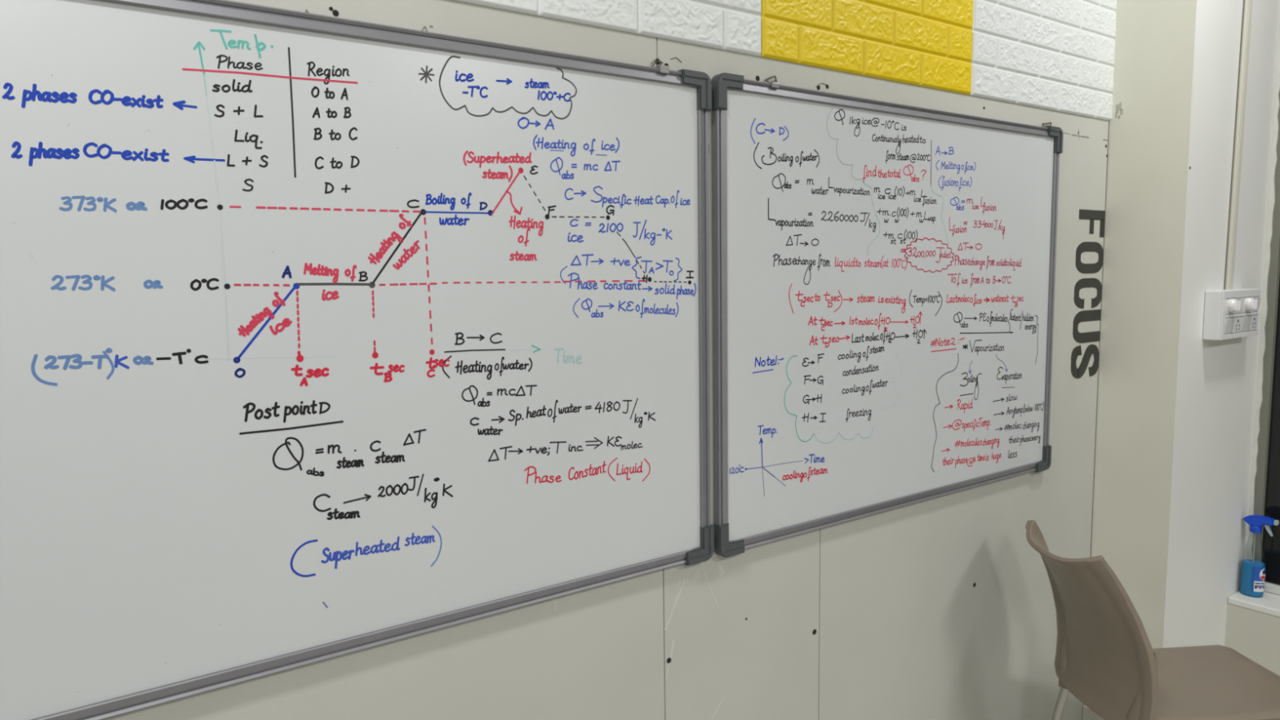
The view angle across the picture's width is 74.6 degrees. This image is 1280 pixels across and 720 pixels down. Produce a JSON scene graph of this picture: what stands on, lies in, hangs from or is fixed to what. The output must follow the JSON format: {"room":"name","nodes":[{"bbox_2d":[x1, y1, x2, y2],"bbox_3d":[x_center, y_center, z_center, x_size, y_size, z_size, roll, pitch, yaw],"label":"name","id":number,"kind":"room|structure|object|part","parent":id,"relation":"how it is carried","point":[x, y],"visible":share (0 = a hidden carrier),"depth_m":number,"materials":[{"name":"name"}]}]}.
{"room":"classroom","nodes":[
{"label":"classroom","id":0,"kind":"room"},
{"bbox_2d":[103,0,1109,719],"bbox_3d":[-0.625,-0.085,1.141,6.700,2.850,0.121,-5,7,-35],"label":"wall","id":1,"kind":"structure","parent":0,"point":[943,607],"depth_m":1.79,"materials":[{"name":"grey paint"}]},
{"bbox_2d":[0,0,714,719],"bbox_3d":[-0.616,-0.012,1.067,1.838,0.932,0.023,-5,7,-35],"label":"whiteboard","id":2,"kind":"object","parent":1,"relation":"attached to","point":[322,337],"visible":1,"depth_m":1.18,"materials":[{"name":"plastic"}]},
{"bbox_3d":[-0.612,0.437,1.115,1.785,0.024,0.017,-5,7,-35],"label":"frame rail","id":3,"kind":"part","parent":2,"relation":"part of","materials":[{"name":"metal"}]},
{"bbox_3d":[-0.625,-0.445,1.023,1.785,0.024,0.017,-5,7,-35],"label":"frame rail","id":4,"kind":"part","parent":2,"relation":"part of","materials":[{"name":"metal"}]},
{"bbox_3d":[0.119,-0.069,1.587,0.024,0.865,0.017,-5,7,-35],"label":"frame rail","id":5,"kind":"part","parent":2,"relation":"part of","materials":[{"name":"metal"}]},
{"bbox_2d":[453,0,761,57],"bbox_3d":[-0.049,-0.939,1.391,0.686,0.755,0.009,-5,7,-35],"label":"brick panel","id":6,"kind":"object","parent":1,"relation":"attached to","point":[731,25],"visible":1,"depth_m":1.49,"materials":[{"name":"white"}]},
{"bbox_2d":[760,0,973,95],"bbox_3d":[0.512,-0.988,1.784,0.686,0.755,0.009,-5,7,-35],"label":"brick panel","id":7,"kind":"object","parent":1,"relation":"attached to","point":[926,43],"visible":1,"depth_m":1.81,"materials":[{"name":"yellow"}]},
{"bbox_2d":[711,72,1062,557],"bbox_3d":[0.636,-0.122,1.946,1.207,0.940,0.023,-5,7,-35],"label":"whiteboard","id":8,"kind":"object","parent":1,"relation":"attached to","point":[884,272],"visible":1,"depth_m":1.86,"materials":[{"name":"ceramic"}]},
{"bbox_3d":[0.154,-0.073,1.611,0.024,0.875,0.017,-5,7,-35],"label":"frame rail","id":9,"kind":"part","parent":8,"relation":"part of","materials":[{"name":"metal"}]},
{"bbox_3d":[0.641,0.331,1.996,1.156,0.024,0.017,-5,7,-35],"label":"frame rail","id":10,"kind":"part","parent":8,"relation":"part of","materials":[{"name":"metal"}]},
{"bbox_3d":[0.628,-0.561,1.902,1.156,0.024,0.017,-5,7,-35],"label":"frame rail","id":11,"kind":"part","parent":8,"relation":"part of","materials":[{"name":"metal"}]},
{"bbox_3d":[1.115,-0.158,2.287,0.024,0.875,0.017,-5,7,-35],"label":"frame rail","id":12,"kind":"part","parent":8,"relation":"part of","materials":[{"name":"metal"}]},
{"bbox_2d":[970,0,1116,120],"bbox_3d":[1.072,-1.038,2.178,0.686,0.755,0.009,-5,7,-35],"label":"brick panel","id":13,"kind":"object","parent":1,"relation":"attached to","point":[1058,55],"visible":1,"depth_m":2.19,"materials":[{"name":"white"}]},
{"bbox_2d":[1071,344,1098,378],"bbox_3d":[1.292,0.003,2.438,0.157,0.097,0.001,-5,7,-35],"label":"letter","id":14,"kind":"object","parent":1,"relation":"attached to","point":[1077,373],"depth_m":2.44,"materials":[{"name":"paint"}]},
{"bbox_2d":[1072,309,1101,342],"bbox_3d":[1.292,-0.097,2.429,0.153,0.094,0.001,-5,7,-35],"label":"letter","id":15,"kind":"object","parent":1,"relation":"attached to","point":[1086,315],"depth_m":2.42,"materials":[{"name":"paint"}]},
{"bbox_2d":[1074,278,1102,308],"bbox_3d":[1.290,-0.192,2.419,0.154,0.086,0.001,-5,7,-35],"label":"letter","id":16,"kind":"object","parent":1,"relation":"attached to","point":[1083,282],"depth_m":2.41,"materials":[{"name":"plastic"}]},
{"bbox_2d":[1075,241,1103,273],"bbox_3d":[1.289,-0.293,2.408,0.153,0.090,0.001,-5,7,-35],"label":"letter","id":17,"kind":"object","parent":1,"relation":"attached to","point":[1084,246],"depth_m":2.41,"materials":[{"name":"plastic"}]},
{"bbox_2d":[1079,208,1105,237],"bbox_3d":[1.292,-0.390,2.401,0.144,0.076,0.001,-5,7,-35],"label":"letter","id":18,"kind":"object","parent":1,"relation":"attached to","point":[1091,215],"depth_m":2.40,"materials":[{"name":"plastic"}]},
{"bbox_2d":[1084,0,1279,705],"bbox_3d":[1.804,-0.280,2.658,0.966,2.850,0.232,-5,7,-35],"label":"column","id":19,"kind":"structure","parent":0,"point":[1176,406],"depth_m":2.40,"materials":[{"name":"paint"}]},
{"bbox_2d":[1082,705,1104,719],"bbox_3d":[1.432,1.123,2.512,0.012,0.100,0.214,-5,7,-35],"label":"wall","id":20,"kind":"structure","parent":19,"relation":"attached to","point":[1087,714],"depth_m":2.58,"materials":[{"name":"beige paint"}]},
{"bbox_2d":[1202,288,1261,340],"bbox_3d":[1.727,-0.134,2.430,0.263,0.139,0.072,-5,7,-35],"label":"switch box","id":21,"kind":"object","parent":19,"relation":"attached to","point":[1233,313],"visible":1,"depth_m":2.38,"materials":[{"name":"white plastic"}]},
{"bbox_2d":[1224,317,1235,333],"bbox_3d":[1.669,-0.097,2.378,0.056,0.044,0.009,-5,7,-35],"label":"rocker switch","id":22,"kind":"object","parent":21,"relation":"attached to","point":[1229,322],"depth_m":2.38,"materials":[{"name":"white plastic"}]},
{"bbox_3d":[1.675,-0.153,2.362,0.038,0.038,0.025,-5,7,-35],"label":"knob","id":23,"kind":"part","parent":21,"relation":"part of","materials":[{"name":"white plastic"}]},
{"bbox_2d":[1232,316,1242,333],"bbox_3d":[1.715,-0.101,2.413,0.056,0.044,0.005,-5,7,-35],"label":"socket","id":24,"kind":"object","parent":21,"relation":"attached to","point":[1237,321],"depth_m":2.41,"materials":[{"name":"grey plastic"}]},
{"bbox_2d":[1234,297,1244,313],"bbox_3d":[1.716,-0.155,2.406,0.056,0.044,0.009,-5,7,-35],"label":"rocker switch","id":25,"kind":"object","parent":21,"relation":"attached to","point":[1242,304],"depth_m":2.41,"materials":[{"name":"white plastic"}]},
{"bbox_2d":[1241,315,1252,331],"bbox_3d":[1.764,-0.105,2.446,0.056,0.044,0.009,-5,7,-35],"label":"rocker switch","id":26,"kind":"object","parent":21,"relation":"attached to","point":[1246,321],"depth_m":2.44,"materials":[{"name":"white plastic"}]},
{"bbox_3d":[1.771,-0.162,2.430,0.038,0.038,0.025,-5,7,-35],"label":"knob","id":27,"kind":"part","parent":21,"relation":"part of","materials":[{"name":"white plastic"}]},
{"bbox_2d":[1248,315,1257,330],"bbox_3d":[1.811,-0.110,2.481,0.056,0.044,0.005,-5,7,-35],"label":"socket","id":28,"kind":"object","parent":21,"relation":"attached to","point":[1253,322],"depth_m":2.48,"materials":[{"name":"grey plastic"}]},
{"bbox_2d":[1250,296,1261,311],"bbox_3d":[1.811,-0.164,2.474,0.056,0.044,0.009,-5,7,-35],"label":"rocker switch","id":29,"kind":"object","parent":21,"relation":"attached to","point":[1258,298],"depth_m":2.48,"materials":[{"name":"white plastic"}]},
{"bbox_2d":[1223,0,1253,289],"bbox_3d":[1.723,-0.941,2.386,0.070,1.478,0.014,-5,7,-35],"label":"conduit","id":30,"kind":"object","parent":19,"relation":"attached to","point":[1247,4],"visible":0.87,"depth_m":2.41,"materials":[{"name":"beige plastic"}]},
{"bbox_2d":[1224,603,1279,675],"bbox_3d":[3.607,-0.081,0.500,0.528,2.850,5.388,-5,7,-35],"label":"wall","id":31,"kind":"structure","parent":0,"point":[1254,634],"depth_m":2.59,"materials":[{"name":"paint"}]},
{"bbox_2d":[1227,591,1279,617],"bbox_3d":[2.619,0.841,1.731,0.196,0.022,2.387,-5,7,-35],"label":"windowsill","id":32,"kind":"structure","parent":31,"relation":"attached to","point":[1268,603],"depth_m":2.61,"materials":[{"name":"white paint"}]},
{"bbox_2d":[1240,514,1279,596],"bbox_3d":[1.941,0.615,2.634,0.055,0.257,0.090,-5,7,-35],"label":"spray bottle","id":33,"kind":"object","parent":32,"relation":"on","point":[1253,571],"visible":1,"depth_m":2.63,"materials":[{"name":"blue plastic"}]},
{"bbox_2d":[1251,564,1265,591],"bbox_3d":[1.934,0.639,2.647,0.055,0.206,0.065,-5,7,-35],"label":"label","id":34,"kind":"object","parent":33,"relation":"on","point":[1258,571],"depth_m":2.62,"materials":[{"name":"blue"}]},
{"bbox_3d":[1.952,0.529,2.608,0.012,0.034,0.023,-5,7,-35],"label":"trigger lever","id":35,"kind":"part","parent":33,"relation":"part of","materials":[{"name":"grey plastic"}]},
{"bbox_2d":[1246,25,1279,595],"bbox_3d":[2.651,-0.140,1.667,0.054,1.939,2.378,-5,7,-35],"label":"window","id":36,"kind":"structure","parent":31,"relation":"in","point":[1264,496],"depth_m":2.64,"materials":[{"name":"glass"}]},
{"bbox_3d":[2.661,-0.129,1.658,0.006,1.867,2.340,-5,7,-35],"label":"pane","id":37,"kind":"part","parent":36,"relation":"part of","materials":[{"name":"clear glass"}]},
{"bbox_3d":[2.677,0.813,1.755,0.050,0.025,2.344,-5,7,-35],"label":"rail","id":38,"kind":"part","parent":36,"relation":"part of","materials":[{"name":"white metal"}]},
{"bbox_3d":[0.979,1.601,-1.017,6.800,0.100,5.900,-5,7,-35],"label":"floor","id":39,"kind":"structure","parent":0,"visible":0},
{"bbox_2d":[1025,520,1279,719],"bbox_3d":[1.271,0.815,2.036,0.653,0.820,0.359,-1,6,-6],"label":"chair","id":40,"kind":"object","parent":39,"relation":"on","point":[1105,657],"visible":1,"depth_m":1.96,"materials":[{"name":"brown plastic"}]},
{"bbox_3d":[1.048,1.000,2.161,0.115,0.411,0.021,0,6,5],"label":"leg","id":41,"kind":"part","parent":40,"relation":"part of","materials":[{"name":"silver metal"}]},
{"bbox_2d":[1058,634,1066,688],"bbox_3d":[1.095,0.727,2.141,0.066,0.226,0.049,-5,7,-35],"label":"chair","id":42,"kind":"object","parent":40,"relation":"attached to","point":[1062,637],"depth_m":2.14,"materials":[{"name":"plastic"}]},
{"bbox_3d":[1.030,0.622,1.992,0.176,0.420,0.358,-1,6,-5],"label":"backrest","id":43,"kind":"part","parent":40,"relation":"part of","materials":[{"name":"brown plastic"}]},
{"bbox_2d":[1125,650,1158,719],"bbox_3d":[1.119,0.754,1.883,0.044,0.226,0.069,-5,7,-35],"label":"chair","id":44,"kind":"object","parent":40,"relation":"attached to","point":[1141,677],"depth_m":1.86,"materials":[{"name":"brown plastic"}]},
{"bbox_3d":[1.354,0.793,2.040,0.486,0.041,0.353,-1,6,-5],"label":"seat","id":45,"kind":"part","parent":40,"relation":"part of","materials":[{"name":"brown plastic"}]}
]}

